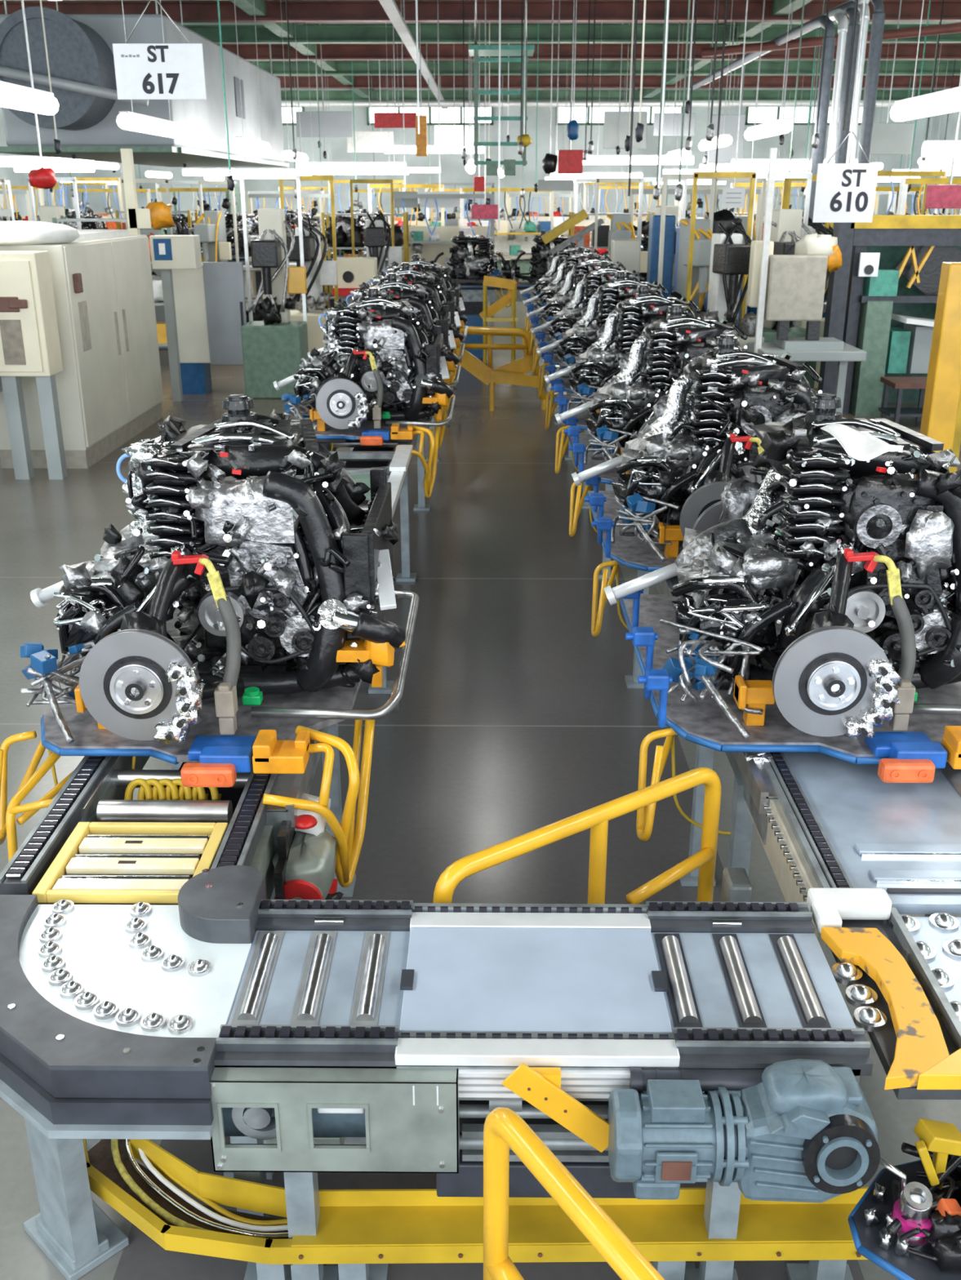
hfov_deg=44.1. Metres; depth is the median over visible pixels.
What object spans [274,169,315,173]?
diffuser
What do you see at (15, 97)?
diffuser
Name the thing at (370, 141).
hanging banner
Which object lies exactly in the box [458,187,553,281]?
workstation
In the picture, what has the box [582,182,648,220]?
workstation
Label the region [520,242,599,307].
engine assembly
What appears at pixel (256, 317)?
trolley
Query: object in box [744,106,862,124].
window
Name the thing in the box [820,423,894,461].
paper sheet
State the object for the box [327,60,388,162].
lamp
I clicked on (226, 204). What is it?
workstation
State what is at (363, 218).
engine assembly
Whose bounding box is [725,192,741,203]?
print
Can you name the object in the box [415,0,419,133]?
rod
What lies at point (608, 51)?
roof beam
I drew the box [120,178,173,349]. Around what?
machine
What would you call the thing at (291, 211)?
engine assembly
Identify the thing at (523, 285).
pallet
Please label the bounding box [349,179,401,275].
machine
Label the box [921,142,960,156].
diffuser
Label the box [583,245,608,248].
shelf
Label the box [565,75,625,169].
lamp
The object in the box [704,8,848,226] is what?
riser pipe
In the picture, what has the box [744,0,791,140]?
lamp
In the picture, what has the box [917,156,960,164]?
diffuser
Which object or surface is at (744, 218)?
machine
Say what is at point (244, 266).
shelf
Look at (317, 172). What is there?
diffuser
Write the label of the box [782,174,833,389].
machine
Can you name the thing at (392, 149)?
diffuser
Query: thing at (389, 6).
cable tray
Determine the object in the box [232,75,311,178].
lamp
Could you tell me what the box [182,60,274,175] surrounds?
lamp
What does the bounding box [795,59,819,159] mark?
lamp
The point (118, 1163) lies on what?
cable
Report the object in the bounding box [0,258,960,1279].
floor
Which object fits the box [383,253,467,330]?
engine assembly
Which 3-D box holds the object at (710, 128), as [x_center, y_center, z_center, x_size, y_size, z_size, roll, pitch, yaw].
[2.657,-7.230,13.188,0.092,3.151,0.090,0,21,0]
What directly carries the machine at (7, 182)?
on the floor
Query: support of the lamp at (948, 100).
hanging from the ceiling
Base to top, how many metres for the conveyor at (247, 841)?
0.883 m
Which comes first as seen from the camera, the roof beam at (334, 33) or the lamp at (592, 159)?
the lamp at (592, 159)
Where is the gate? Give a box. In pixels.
[479,275,518,364]
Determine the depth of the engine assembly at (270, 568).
3.27 m
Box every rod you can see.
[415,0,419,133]
[497,0,501,231]
[627,0,638,195]
[657,0,669,188]
[713,0,728,213]
[842,0,857,130]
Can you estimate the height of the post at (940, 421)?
1.873 m
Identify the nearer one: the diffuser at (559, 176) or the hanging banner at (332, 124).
the hanging banner at (332, 124)
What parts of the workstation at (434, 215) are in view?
panel, post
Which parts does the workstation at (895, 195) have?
post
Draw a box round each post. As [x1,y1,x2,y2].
[120,148,152,235]
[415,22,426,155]
[914,262,960,478]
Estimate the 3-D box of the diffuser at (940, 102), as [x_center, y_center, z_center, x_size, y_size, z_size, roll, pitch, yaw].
[4.106,-4.772,10.559,0.170,0.162,2.400,0,21,0]
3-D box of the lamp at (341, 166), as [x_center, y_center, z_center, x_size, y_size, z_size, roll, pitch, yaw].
[-2.836,-11.825,25.518,2.400,3.229,0.170,0,21,0]
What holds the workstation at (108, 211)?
on the floor
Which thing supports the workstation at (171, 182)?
on the floor
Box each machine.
[0,177,10,221]
[0,180,15,221]
[27,177,81,229]
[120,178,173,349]
[193,180,239,262]
[239,173,308,398]
[279,175,338,358]
[332,257,377,304]
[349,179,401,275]
[594,177,648,280]
[636,177,687,292]
[657,173,715,316]
[672,208,742,292]
[685,171,764,347]
[714,177,766,289]
[745,173,816,389]
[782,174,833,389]
[786,179,833,292]
[920,184,950,214]
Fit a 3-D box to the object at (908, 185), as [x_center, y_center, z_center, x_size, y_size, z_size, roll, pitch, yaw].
[7.892,-10.000,21.293,0.093,3.672,0.084,0,21,0]
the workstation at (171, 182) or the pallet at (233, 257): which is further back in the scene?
the workstation at (171, 182)
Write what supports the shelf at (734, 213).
attached to the rack at (704, 211)
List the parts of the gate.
post, arm, arm, arm, arm, post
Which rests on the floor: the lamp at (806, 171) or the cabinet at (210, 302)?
the cabinet at (210, 302)
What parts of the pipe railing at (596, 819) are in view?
post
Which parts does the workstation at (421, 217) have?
post, panel, post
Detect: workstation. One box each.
[0,186,66,221]
[0,190,32,221]
[38,177,125,229]
[50,182,115,216]
[72,188,151,218]
[136,189,177,215]
[155,180,244,279]
[156,187,231,247]
[195,193,260,216]
[246,193,333,296]
[248,191,323,224]
[278,186,328,216]
[328,179,405,261]
[348,189,418,221]
[367,183,444,267]
[389,193,494,316]
[424,188,489,226]
[426,182,494,220]
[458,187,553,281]
[503,191,571,260]
[506,193,580,260]
[573,177,667,261]
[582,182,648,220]
[597,185,661,260]
[628,188,761,248]
[674,190,766,225]
[678,188,759,220]
[684,194,719,217]
[729,182,806,228]
[738,193,804,216]
[746,147,866,413]
[761,181,806,221]
[780,177,877,218]
[817,214,960,416]
[873,194,879,214]
[874,191,935,214]
[875,186,951,214]
[876,170,946,214]
[886,191,959,214]
[891,194,952,214]
[896,177,960,214]
[951,176,960,214]
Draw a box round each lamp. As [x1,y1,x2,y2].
[0,0,58,115]
[0,154,29,166]
[0,155,93,164]
[13,165,94,172]
[71,163,121,184]
[84,160,119,169]
[116,0,184,138]
[145,168,172,177]
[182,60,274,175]
[204,167,224,180]
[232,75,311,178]
[234,0,271,153]
[274,88,327,173]
[280,0,307,162]
[296,22,406,170]
[314,60,408,174]
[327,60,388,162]
[377,92,439,173]
[384,44,484,153]
[465,22,475,173]
[467,60,475,168]
[499,80,504,177]
[545,106,608,179]
[550,60,642,179]
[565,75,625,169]
[582,22,693,164]
[653,97,725,184]
[662,75,738,173]
[666,22,691,159]
[698,0,733,151]
[699,59,791,170]
[711,22,819,179]
[730,0,858,169]
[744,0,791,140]
[773,90,790,153]
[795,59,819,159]
[857,43,888,169]
[876,93,919,182]
[889,0,960,121]
[892,59,960,175]
[917,23,960,164]
[919,62,960,168]
[921,111,960,156]
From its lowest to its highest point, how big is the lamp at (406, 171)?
3.237 m
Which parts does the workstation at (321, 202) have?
post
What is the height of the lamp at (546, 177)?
3.332 m
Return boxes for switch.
[0,297,27,312]
[72,273,83,293]
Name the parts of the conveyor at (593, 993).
junction bracket, chain rail, slotted plate, chain rail, tie rod, tie rod, tie rod, tie rod, tie rod, plate, chain rail, slotted plate, chain rail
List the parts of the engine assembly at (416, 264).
fuel rail, radiator frame, rail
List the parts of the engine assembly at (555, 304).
fuel rail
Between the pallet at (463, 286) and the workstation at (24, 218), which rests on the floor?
the workstation at (24, 218)
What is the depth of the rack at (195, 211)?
23.16 m
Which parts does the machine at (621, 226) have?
control panel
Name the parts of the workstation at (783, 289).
post, leg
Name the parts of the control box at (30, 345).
label plate, leg, door, leg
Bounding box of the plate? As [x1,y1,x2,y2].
[820,926,960,1089]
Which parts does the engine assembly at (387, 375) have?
link rod, control arm, fuel rail, radiator frame, rail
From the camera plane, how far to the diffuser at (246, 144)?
19.53 m
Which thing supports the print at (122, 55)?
attached to the station sign at (143, 71)
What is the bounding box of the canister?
[271,792,343,899]
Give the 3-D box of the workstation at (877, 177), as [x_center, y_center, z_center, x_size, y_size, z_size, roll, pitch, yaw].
[8.111,-9.464,27.926,2.134,2.656,0.700,4,21,11]
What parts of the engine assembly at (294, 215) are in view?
radiator frame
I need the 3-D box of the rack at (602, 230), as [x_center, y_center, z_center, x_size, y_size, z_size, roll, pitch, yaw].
[2.303,-6.591,21.218,1.450,2.000,0.650,0,21,0]
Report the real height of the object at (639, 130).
3.177 m
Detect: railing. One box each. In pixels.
[5,751,74,861]
[432,767,720,904]
[443,326,546,411]
[483,1106,664,1279]
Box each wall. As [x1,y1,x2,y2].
[0,106,72,216]
[67,88,928,254]
[913,88,960,213]
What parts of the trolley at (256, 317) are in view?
frame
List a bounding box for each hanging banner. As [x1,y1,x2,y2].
[295,23,352,137]
[346,60,393,152]
[373,25,416,128]
[434,44,474,145]
[603,23,647,148]
[653,22,695,135]
[707,22,745,163]
[857,0,913,155]
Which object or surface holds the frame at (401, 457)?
on the conveyor at (119, 771)
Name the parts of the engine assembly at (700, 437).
control arm, link rod, fuel rail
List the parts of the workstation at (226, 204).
post, post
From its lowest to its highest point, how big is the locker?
1.729 m
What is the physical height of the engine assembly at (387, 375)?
0.785 m
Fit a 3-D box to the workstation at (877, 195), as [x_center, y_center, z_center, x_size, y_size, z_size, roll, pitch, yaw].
[11.874,-13.288,38.294,1.786,2.513,0.700,-1,21,-2]
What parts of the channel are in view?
lid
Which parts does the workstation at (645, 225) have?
post, post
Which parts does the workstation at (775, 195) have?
post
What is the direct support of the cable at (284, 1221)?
in the channel
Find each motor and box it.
[542,0,557,173]
[607,1058,879,1203]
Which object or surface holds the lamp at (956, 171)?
hanging from the ceiling
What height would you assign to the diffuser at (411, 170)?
0.162 m
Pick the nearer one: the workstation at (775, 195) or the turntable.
the turntable
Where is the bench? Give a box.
[878,376,926,424]
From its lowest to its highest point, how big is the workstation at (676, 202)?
2.379 m
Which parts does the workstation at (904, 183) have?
post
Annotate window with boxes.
[281,106,304,125]
[366,106,493,125]
[555,106,682,125]
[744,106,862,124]
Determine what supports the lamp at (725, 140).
hanging from the ceiling
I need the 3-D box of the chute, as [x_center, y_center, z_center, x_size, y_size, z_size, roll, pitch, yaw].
[1.394,-5.558,18.357,0.950,2.080,0.600,0,21,0]
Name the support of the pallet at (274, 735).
on the conveyor at (119, 771)
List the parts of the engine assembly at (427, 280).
fuel rail, radiator frame, rail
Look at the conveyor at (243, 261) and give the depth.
22.13 m
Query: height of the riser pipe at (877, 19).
5.077 m
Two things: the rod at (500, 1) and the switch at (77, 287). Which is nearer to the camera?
the switch at (77, 287)
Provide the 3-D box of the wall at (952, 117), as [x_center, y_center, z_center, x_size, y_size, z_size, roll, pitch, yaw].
[16.291,-8.089,19.236,0.200,6.200,54.000,0,21,0]
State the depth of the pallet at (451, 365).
8.77 m
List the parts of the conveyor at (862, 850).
drive motor, leg, panel, chain rail, deck plate, deck plate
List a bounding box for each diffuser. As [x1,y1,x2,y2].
[0,85,58,115]
[0,164,29,166]
[75,181,117,184]
[116,112,184,138]
[145,171,172,177]
[182,169,274,175]
[204,175,224,180]
[232,173,311,178]
[234,137,271,153]
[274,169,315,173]
[281,151,307,162]
[296,164,406,170]
[314,168,408,174]
[384,146,484,153]
[408,168,439,173]
[465,163,475,173]
[499,170,504,177]
[550,173,642,179]
[582,156,693,164]
[653,179,725,184]
[662,169,711,173]
[666,150,690,159]
[698,135,732,151]
[699,164,791,170]
[730,160,857,169]
[744,120,791,140]
[755,172,810,179]
[877,162,883,169]
[877,177,919,182]
[889,90,960,121]
[892,169,960,175]
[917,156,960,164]
[919,163,960,168]
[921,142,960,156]
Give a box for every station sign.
[112,0,206,99]
[812,0,878,222]
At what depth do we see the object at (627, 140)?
15.42 m
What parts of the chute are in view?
leg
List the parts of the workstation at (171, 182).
post, post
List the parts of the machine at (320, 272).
control panel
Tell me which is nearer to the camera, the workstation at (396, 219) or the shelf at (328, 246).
the shelf at (328, 246)
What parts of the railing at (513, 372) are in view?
post, post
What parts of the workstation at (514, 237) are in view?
post, panel, post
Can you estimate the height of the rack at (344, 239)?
2.000 m
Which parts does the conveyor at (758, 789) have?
leg, leg, leg, leg, leg, leg, rail, rail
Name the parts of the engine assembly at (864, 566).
control arm, link rod, fuel rail, radiator frame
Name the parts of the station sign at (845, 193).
chain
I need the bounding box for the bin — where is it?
[460,315,483,358]
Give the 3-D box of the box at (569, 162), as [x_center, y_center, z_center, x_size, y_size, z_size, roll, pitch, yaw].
[1.542,-9.622,19.872,0.420,3.378,0.294,0,21,0]
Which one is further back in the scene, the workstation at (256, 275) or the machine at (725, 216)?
the workstation at (256, 275)
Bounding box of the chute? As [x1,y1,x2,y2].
[541,208,604,254]
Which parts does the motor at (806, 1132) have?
terminal plate, rating plate, motor, mounting arm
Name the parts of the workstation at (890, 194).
post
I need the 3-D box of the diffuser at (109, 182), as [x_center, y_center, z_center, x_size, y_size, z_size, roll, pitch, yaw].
[-12.806,-15.307,39.632,2.400,0.162,0.170,0,21,0]
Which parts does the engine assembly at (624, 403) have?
link rod, fuel rail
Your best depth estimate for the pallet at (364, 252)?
21.89 m
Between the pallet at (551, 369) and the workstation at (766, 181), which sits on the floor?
the workstation at (766, 181)
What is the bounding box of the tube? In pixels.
[629,1066,764,1093]
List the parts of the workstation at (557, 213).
post, panel, post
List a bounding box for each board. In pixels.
[393,0,417,207]
[419,0,460,207]
[471,0,497,218]
[473,22,484,191]
[537,0,573,190]
[721,0,747,208]
[924,111,960,208]
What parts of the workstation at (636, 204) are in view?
post, panel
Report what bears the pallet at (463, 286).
on the conveyor at (468, 295)
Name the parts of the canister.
mounting plate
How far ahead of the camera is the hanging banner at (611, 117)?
27.53 m
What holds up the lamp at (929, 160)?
hanging from the ceiling
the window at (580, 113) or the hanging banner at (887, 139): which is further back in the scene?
the window at (580, 113)
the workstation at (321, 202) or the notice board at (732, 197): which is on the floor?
the workstation at (321, 202)
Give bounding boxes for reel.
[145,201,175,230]
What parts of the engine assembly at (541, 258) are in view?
control arm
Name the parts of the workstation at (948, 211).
post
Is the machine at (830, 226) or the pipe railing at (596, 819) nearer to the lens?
the pipe railing at (596, 819)
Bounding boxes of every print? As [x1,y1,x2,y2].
[120,54,139,57]
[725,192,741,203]
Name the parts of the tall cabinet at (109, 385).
door plate, door, handle, handle, door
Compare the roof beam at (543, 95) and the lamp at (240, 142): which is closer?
the lamp at (240, 142)
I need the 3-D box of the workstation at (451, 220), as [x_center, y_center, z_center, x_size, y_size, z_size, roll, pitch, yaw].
[-0.607,-11.143,32.708,1.817,2.432,0.736,-5,21,-13]
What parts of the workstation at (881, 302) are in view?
panel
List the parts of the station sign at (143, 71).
chain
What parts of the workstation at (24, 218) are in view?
post, post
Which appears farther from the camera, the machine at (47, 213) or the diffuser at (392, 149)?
the diffuser at (392, 149)
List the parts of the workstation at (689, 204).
post, post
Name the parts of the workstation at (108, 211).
post, post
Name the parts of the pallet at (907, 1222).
rod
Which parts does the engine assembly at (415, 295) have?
fuel rail, radiator frame, rail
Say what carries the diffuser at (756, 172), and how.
attached to the lamp at (806, 171)
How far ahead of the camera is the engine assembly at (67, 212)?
25.45 m
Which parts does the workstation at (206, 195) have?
post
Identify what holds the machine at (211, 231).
on the floor
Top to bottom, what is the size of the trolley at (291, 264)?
1.160 m
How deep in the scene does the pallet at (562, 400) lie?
7.64 m
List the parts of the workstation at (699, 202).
panel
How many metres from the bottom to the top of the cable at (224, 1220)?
0.092 m
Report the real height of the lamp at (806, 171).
3.414 m
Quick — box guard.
[703,288,742,318]
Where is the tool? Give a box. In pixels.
[21,0,57,189]
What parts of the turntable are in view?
leg, foot plate, leg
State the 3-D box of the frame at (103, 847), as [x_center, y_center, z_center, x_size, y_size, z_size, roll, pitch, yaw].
[-0.796,0.510,2.740,0.365,0.027,0.315,0,21,0]
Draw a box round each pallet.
[0,590,419,887]
[227,255,251,260]
[295,392,455,497]
[320,248,366,260]
[433,360,461,448]
[446,337,465,412]
[452,275,519,307]
[453,320,467,382]
[516,278,537,288]
[522,293,540,340]
[525,303,544,355]
[529,315,551,374]
[534,331,561,398]
[541,351,583,433]
[550,377,599,474]
[562,416,630,537]
[582,475,683,636]
[618,582,960,841]
[847,1118,960,1279]
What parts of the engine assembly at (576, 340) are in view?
fuel rail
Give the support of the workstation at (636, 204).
on the floor
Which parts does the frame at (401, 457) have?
plate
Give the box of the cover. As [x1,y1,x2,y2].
[0,220,79,245]
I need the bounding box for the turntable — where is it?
[0,865,269,1279]
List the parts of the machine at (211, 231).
control panel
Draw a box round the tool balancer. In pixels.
[516,0,532,146]
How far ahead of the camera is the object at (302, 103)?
36.44 m
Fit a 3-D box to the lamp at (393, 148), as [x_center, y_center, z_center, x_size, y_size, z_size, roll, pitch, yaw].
[-1.117,-13.079,28.213,2.400,2.781,0.170,0,21,0]
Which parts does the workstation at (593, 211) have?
post, panel, post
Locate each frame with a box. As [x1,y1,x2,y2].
[31,822,228,903]
[295,444,413,518]
[468,0,534,175]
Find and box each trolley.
[243,265,262,323]
[288,262,335,308]
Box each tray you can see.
[378,0,448,108]
[890,314,934,326]
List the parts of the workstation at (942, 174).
post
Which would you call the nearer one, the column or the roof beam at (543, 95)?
the column
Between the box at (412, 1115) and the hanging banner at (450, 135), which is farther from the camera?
the hanging banner at (450, 135)
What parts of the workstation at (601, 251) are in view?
post, panel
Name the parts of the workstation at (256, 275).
post, post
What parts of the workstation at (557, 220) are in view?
post, panel, post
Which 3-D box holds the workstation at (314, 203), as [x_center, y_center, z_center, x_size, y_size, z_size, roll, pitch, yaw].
[-5.582,-13.321,38.382,1.786,2.513,0.700,3,21,7]
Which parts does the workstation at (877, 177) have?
post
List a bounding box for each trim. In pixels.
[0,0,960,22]
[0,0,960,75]
[229,0,373,98]
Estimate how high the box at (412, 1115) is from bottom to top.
0.205 m
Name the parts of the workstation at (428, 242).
post, panel, post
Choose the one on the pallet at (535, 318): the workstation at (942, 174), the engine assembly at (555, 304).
the engine assembly at (555, 304)
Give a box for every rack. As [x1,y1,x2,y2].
[52,217,171,346]
[115,209,198,229]
[320,212,408,307]
[568,211,654,248]
[704,211,764,240]
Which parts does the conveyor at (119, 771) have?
leg, rail, leg, rail, leg, leg, leg, leg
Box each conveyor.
[0,755,279,1179]
[49,416,442,897]
[201,252,387,258]
[207,259,296,265]
[213,899,872,1279]
[460,288,535,302]
[541,362,960,886]
[720,751,960,1099]
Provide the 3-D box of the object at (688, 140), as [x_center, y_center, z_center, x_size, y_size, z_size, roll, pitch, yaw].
[2.940,-8.374,16.229,0.092,3.151,0.090,0,21,0]
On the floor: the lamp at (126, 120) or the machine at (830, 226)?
the machine at (830, 226)
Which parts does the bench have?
leg, leg, leg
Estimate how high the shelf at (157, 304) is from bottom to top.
0.030 m
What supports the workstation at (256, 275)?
on the floor
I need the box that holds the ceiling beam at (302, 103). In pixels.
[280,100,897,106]
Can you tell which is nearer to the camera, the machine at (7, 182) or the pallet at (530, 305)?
the pallet at (530, 305)
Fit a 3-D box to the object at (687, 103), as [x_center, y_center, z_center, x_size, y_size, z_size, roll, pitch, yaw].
[3.211,-9.347,17.966,0.089,2.551,0.091,0,21,0]
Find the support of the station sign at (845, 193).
hanging from the ceiling
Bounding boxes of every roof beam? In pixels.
[182,24,960,44]
[217,43,960,60]
[248,60,960,75]
[275,75,960,88]
[280,89,942,100]
[637,0,812,97]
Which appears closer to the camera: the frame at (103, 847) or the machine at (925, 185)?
the frame at (103, 847)
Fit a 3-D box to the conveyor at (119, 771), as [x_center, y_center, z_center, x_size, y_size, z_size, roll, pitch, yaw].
[-0.716,-1.289,8.722,0.630,0.872,11.980,0,21,0]
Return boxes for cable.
[111,1138,215,1231]
[125,1138,288,1239]
[137,1148,288,1231]
[149,1139,287,1226]
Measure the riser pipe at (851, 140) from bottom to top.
4.977 m
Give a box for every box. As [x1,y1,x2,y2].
[0,250,67,479]
[149,235,202,401]
[210,1066,459,1173]
[557,0,582,173]
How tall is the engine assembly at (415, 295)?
0.785 m
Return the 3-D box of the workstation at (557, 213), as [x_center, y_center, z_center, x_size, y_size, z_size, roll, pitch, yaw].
[1.873,-13.337,38.616,2.207,2.379,0.700,-5,21,-12]
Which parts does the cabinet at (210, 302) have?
door, handle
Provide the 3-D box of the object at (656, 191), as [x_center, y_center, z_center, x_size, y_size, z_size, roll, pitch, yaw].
[2.384,-7.723,15.411,0.092,3.793,0.092,0,21,0]
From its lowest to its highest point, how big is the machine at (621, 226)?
2.520 m
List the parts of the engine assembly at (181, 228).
radiator frame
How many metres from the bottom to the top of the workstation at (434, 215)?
2.642 m
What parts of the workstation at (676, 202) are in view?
post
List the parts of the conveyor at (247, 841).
chain rail, leg, cable coil, chain rail, leg, leg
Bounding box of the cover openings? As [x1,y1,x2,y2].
[222,1107,365,1140]
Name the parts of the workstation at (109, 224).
post, post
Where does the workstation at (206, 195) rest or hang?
on the floor
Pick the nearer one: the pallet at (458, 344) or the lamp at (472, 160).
the pallet at (458, 344)
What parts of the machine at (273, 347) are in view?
control panel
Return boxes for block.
[566,0,578,141]
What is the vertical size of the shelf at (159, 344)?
0.030 m
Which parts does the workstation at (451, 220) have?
post, panel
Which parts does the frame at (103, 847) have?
rod, rod, rod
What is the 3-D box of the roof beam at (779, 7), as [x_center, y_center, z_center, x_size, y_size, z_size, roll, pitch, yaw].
[5.737,-12.354,23.077,0.300,0.480,44.000,0,21,0]
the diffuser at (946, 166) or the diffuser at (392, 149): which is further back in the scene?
the diffuser at (946, 166)
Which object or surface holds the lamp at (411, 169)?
hanging from the ceiling
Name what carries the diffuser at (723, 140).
attached to the lamp at (725, 140)
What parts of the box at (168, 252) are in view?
label plate, leg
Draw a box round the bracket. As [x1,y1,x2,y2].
[502,1062,608,1152]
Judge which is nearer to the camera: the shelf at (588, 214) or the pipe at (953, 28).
the pipe at (953, 28)
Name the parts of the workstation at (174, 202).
post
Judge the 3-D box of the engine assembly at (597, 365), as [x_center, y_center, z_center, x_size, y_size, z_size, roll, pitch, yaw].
[1.006,-1.939,7.891,1.315,0.785,1.276,19,28,41]
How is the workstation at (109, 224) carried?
on the floor
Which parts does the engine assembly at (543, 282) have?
fuel rail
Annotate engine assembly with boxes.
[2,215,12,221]
[20,394,405,744]
[64,207,85,213]
[64,208,92,226]
[66,210,108,229]
[164,211,194,235]
[200,208,240,247]
[226,211,259,255]
[273,288,453,429]
[284,206,295,213]
[284,208,321,236]
[307,273,459,373]
[320,210,364,255]
[344,206,368,225]
[355,208,390,245]
[366,262,463,352]
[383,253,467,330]
[428,231,515,283]
[509,230,575,283]
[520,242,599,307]
[522,247,611,319]
[525,253,626,334]
[530,261,644,353]
[535,271,667,378]
[543,284,700,414]
[554,304,747,474]
[571,334,822,561]
[601,234,648,281]
[603,392,960,740]
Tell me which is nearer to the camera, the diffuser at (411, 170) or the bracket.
the bracket
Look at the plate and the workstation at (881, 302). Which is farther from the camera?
the workstation at (881, 302)
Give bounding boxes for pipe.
[690,15,835,226]
[701,22,960,57]
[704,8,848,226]
[732,0,884,163]
[813,0,869,163]
[815,0,859,287]
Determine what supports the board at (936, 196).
hanging from the ceiling
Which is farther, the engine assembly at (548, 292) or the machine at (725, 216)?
the machine at (725, 216)
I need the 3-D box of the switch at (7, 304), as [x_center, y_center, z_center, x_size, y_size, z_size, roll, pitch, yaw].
[-3.789,-2.716,9.609,0.240,0.120,0.030,0,21,0]
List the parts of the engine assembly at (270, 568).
link rod, control arm, control arm, fuel rail, radiator frame, rail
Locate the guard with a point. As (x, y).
(705, 300)
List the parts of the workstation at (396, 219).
post, post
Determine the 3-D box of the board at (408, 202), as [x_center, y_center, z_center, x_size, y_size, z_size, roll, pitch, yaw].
[-1.487,-10.417,22.808,0.500,3.957,0.030,0,21,0]
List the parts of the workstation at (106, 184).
post, post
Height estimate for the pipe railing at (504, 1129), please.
0.942 m
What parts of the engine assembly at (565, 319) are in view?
fuel rail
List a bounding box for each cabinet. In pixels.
[0,229,163,468]
[0,376,2,391]
[171,262,246,394]
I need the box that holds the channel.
[82,1138,868,1279]
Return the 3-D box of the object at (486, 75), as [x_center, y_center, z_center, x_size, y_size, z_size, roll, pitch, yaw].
[0.202,-16.299,36.872,0.093,2.849,0.088,0,21,0]
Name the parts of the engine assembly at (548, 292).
fuel rail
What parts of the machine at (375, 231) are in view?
control panel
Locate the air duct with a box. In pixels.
[0,0,288,167]
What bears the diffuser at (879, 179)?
attached to the lamp at (880, 179)
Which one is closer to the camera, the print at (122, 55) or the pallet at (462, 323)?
the print at (122, 55)
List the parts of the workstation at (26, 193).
post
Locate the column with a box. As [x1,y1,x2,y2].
[646,214,675,297]
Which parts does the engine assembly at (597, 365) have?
fuel rail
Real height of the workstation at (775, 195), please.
2.302 m
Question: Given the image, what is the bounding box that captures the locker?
[610,239,640,279]
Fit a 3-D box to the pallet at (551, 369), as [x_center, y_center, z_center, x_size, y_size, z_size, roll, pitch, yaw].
[1.050,-2.001,9.399,1.157,0.609,1.501,0,21,0]
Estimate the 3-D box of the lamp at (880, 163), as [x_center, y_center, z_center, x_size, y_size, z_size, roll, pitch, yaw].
[9.965,-13.625,30.175,0.170,3.139,2.400,0,21,0]
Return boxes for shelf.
[0,208,12,216]
[56,217,127,222]
[118,210,195,213]
[154,302,164,306]
[158,343,167,346]
[243,265,260,268]
[288,262,296,266]
[324,213,406,215]
[326,245,407,248]
[573,213,651,215]
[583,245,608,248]
[733,213,764,214]
[858,295,937,302]
[878,407,922,417]

